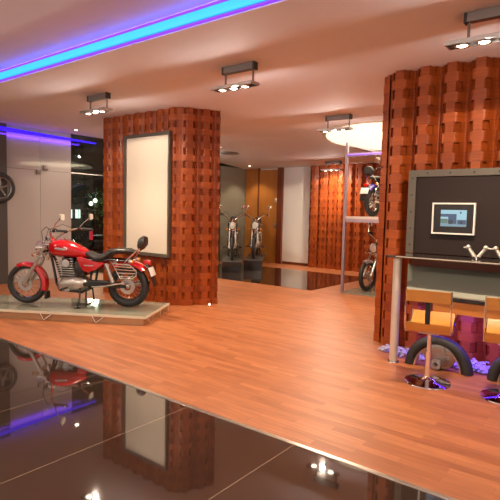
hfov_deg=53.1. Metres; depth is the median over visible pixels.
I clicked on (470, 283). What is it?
glass shelf
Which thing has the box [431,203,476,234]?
wall screen
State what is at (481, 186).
wall panel
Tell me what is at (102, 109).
light panel
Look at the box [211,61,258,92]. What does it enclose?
light
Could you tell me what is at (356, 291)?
rack
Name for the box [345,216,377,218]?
shelf
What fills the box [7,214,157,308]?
motorcycle
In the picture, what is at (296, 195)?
wall
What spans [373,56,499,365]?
wall
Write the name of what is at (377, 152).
light
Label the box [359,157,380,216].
motorcycle
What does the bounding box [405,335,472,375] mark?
wheel
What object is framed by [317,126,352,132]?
light panel
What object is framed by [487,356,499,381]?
wheel
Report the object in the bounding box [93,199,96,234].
street lamp
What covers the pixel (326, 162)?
light
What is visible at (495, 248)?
display stand
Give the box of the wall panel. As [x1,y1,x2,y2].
[405,167,499,257]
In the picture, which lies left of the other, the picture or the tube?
the tube
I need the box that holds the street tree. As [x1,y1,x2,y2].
[82,188,102,251]
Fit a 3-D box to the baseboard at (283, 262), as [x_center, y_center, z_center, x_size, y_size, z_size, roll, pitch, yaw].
[1.231,0.371,13.651,0.860,0.070,0.012,5,5,38]
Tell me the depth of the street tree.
17.57 m
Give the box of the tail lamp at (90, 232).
[89,231,92,239]
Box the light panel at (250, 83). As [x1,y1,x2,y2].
[211,80,258,92]
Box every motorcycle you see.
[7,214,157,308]
[219,205,248,260]
[241,205,271,258]
[358,223,377,290]
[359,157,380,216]
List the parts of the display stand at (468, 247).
arm, arm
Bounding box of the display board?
[123,130,171,257]
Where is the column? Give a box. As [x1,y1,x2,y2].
[103,107,220,305]
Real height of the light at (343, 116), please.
0.234 m
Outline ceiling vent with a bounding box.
[220,152,238,154]
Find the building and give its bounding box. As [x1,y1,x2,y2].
[71,134,237,248]
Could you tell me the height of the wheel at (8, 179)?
0.550 m
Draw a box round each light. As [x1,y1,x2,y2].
[80,92,112,114]
[143,259,151,264]
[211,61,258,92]
[317,113,352,132]
[320,161,342,170]
[347,152,381,155]
[444,6,499,49]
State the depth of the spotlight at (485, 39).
3.63 m
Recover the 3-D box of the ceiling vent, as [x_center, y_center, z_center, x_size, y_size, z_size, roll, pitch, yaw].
[-0.478,-2.311,11.982,0.480,0.030,0.480,5,5,38]
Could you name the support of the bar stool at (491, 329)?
on the floor
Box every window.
[71,134,102,273]
[218,166,245,261]
[218,168,219,259]
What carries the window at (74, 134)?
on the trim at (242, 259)
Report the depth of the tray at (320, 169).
12.14 m
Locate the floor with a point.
(304, 367)
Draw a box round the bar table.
[386,252,499,362]
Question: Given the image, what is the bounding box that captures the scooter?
[89,231,102,253]
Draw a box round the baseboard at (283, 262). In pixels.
[282,261,307,265]
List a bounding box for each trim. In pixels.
[0,123,7,283]
[0,338,457,499]
[14,259,243,281]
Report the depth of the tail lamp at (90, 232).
13.29 m
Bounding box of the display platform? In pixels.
[0,295,169,324]
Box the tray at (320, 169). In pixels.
[320,169,342,170]
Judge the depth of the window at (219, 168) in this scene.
13.77 m
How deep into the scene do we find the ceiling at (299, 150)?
11.39 m
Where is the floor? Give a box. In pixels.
[0,260,499,499]
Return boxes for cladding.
[308,162,380,272]
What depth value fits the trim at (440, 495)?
3.17 m
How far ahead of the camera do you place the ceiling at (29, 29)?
4.38 m
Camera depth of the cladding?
12.62 m
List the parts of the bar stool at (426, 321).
frame, stem, backrest, seat, frame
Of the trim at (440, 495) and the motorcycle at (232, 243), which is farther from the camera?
the motorcycle at (232, 243)
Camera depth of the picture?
4.76 m
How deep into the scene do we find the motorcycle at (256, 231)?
12.75 m
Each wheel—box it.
[0,172,14,202]
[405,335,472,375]
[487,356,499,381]
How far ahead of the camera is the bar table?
4.59 m
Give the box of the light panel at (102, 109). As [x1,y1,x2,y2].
[80,107,112,113]
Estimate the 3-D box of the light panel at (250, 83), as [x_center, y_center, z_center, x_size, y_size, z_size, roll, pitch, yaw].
[-0.160,-1.677,5.131,0.540,0.030,0.130,5,5,38]
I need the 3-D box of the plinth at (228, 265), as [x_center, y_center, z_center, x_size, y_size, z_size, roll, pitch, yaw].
[-0.453,0.314,12.714,0.460,0.240,2.176,1,4,-1]
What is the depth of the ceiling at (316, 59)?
5.15 m
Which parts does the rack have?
post, plate, shelf rail, rail, rail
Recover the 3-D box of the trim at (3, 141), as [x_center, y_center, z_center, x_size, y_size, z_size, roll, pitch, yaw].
[-4.561,-0.827,9.005,0.170,2.890,0.300,5,5,38]
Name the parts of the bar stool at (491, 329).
frame, seat, backrest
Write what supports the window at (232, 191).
in the wall at (296, 195)
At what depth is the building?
18.19 m
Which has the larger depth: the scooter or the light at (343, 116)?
the scooter
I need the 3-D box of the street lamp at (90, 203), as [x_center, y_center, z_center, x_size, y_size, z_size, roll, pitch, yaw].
[-5.149,-0.686,16.186,0.130,1.745,0.130,5,5,38]
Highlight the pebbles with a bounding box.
[377,344,489,373]
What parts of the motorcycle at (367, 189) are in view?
number plate, backrest, pillion seat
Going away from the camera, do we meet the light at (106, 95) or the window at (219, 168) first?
the light at (106, 95)
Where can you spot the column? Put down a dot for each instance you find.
(189, 277)
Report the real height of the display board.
1.845 m
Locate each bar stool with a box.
[404,288,456,389]
[480,296,499,404]
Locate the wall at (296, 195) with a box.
[244,167,310,262]
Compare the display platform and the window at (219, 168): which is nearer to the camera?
the display platform
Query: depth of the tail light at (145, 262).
6.49 m
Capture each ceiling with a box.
[0,0,214,69]
[0,0,499,140]
[220,132,380,168]
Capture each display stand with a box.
[463,245,490,258]
[491,246,499,260]
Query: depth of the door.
14.01 m
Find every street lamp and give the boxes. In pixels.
[89,202,92,250]
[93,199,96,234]
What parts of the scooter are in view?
seat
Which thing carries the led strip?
attached to the ceiling at (316, 59)
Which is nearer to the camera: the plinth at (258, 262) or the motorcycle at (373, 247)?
the motorcycle at (373, 247)
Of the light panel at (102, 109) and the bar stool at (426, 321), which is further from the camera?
the light panel at (102, 109)
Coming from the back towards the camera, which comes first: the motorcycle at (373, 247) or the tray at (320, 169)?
the tray at (320, 169)
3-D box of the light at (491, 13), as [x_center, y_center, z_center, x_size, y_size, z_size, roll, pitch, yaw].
[1.701,-1.609,3.595,0.542,0.234,0.130,5,5,38]
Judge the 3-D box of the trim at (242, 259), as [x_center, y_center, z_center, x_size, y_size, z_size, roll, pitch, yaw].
[-2.326,0.440,11.980,0.040,0.020,7.020,5,5,38]
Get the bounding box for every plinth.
[222,254,240,271]
[243,253,264,269]
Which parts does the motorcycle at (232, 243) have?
fork leg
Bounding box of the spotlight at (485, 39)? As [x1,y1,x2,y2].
[444,31,499,49]
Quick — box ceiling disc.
[323,120,382,150]
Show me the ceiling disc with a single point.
(367, 134)
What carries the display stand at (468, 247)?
on the bar table
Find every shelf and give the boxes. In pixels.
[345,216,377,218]
[407,264,499,301]
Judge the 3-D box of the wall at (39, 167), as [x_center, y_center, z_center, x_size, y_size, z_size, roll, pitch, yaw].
[-4.035,-0.872,9.620,0.060,2.870,1.320,5,5,38]
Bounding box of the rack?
[340,142,381,296]
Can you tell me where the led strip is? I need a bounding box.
[0,0,280,81]
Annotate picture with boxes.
[440,210,466,226]
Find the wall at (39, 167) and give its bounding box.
[6,124,70,280]
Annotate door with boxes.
[257,167,283,263]
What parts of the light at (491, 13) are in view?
hanger rod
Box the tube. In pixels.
[0,126,95,143]

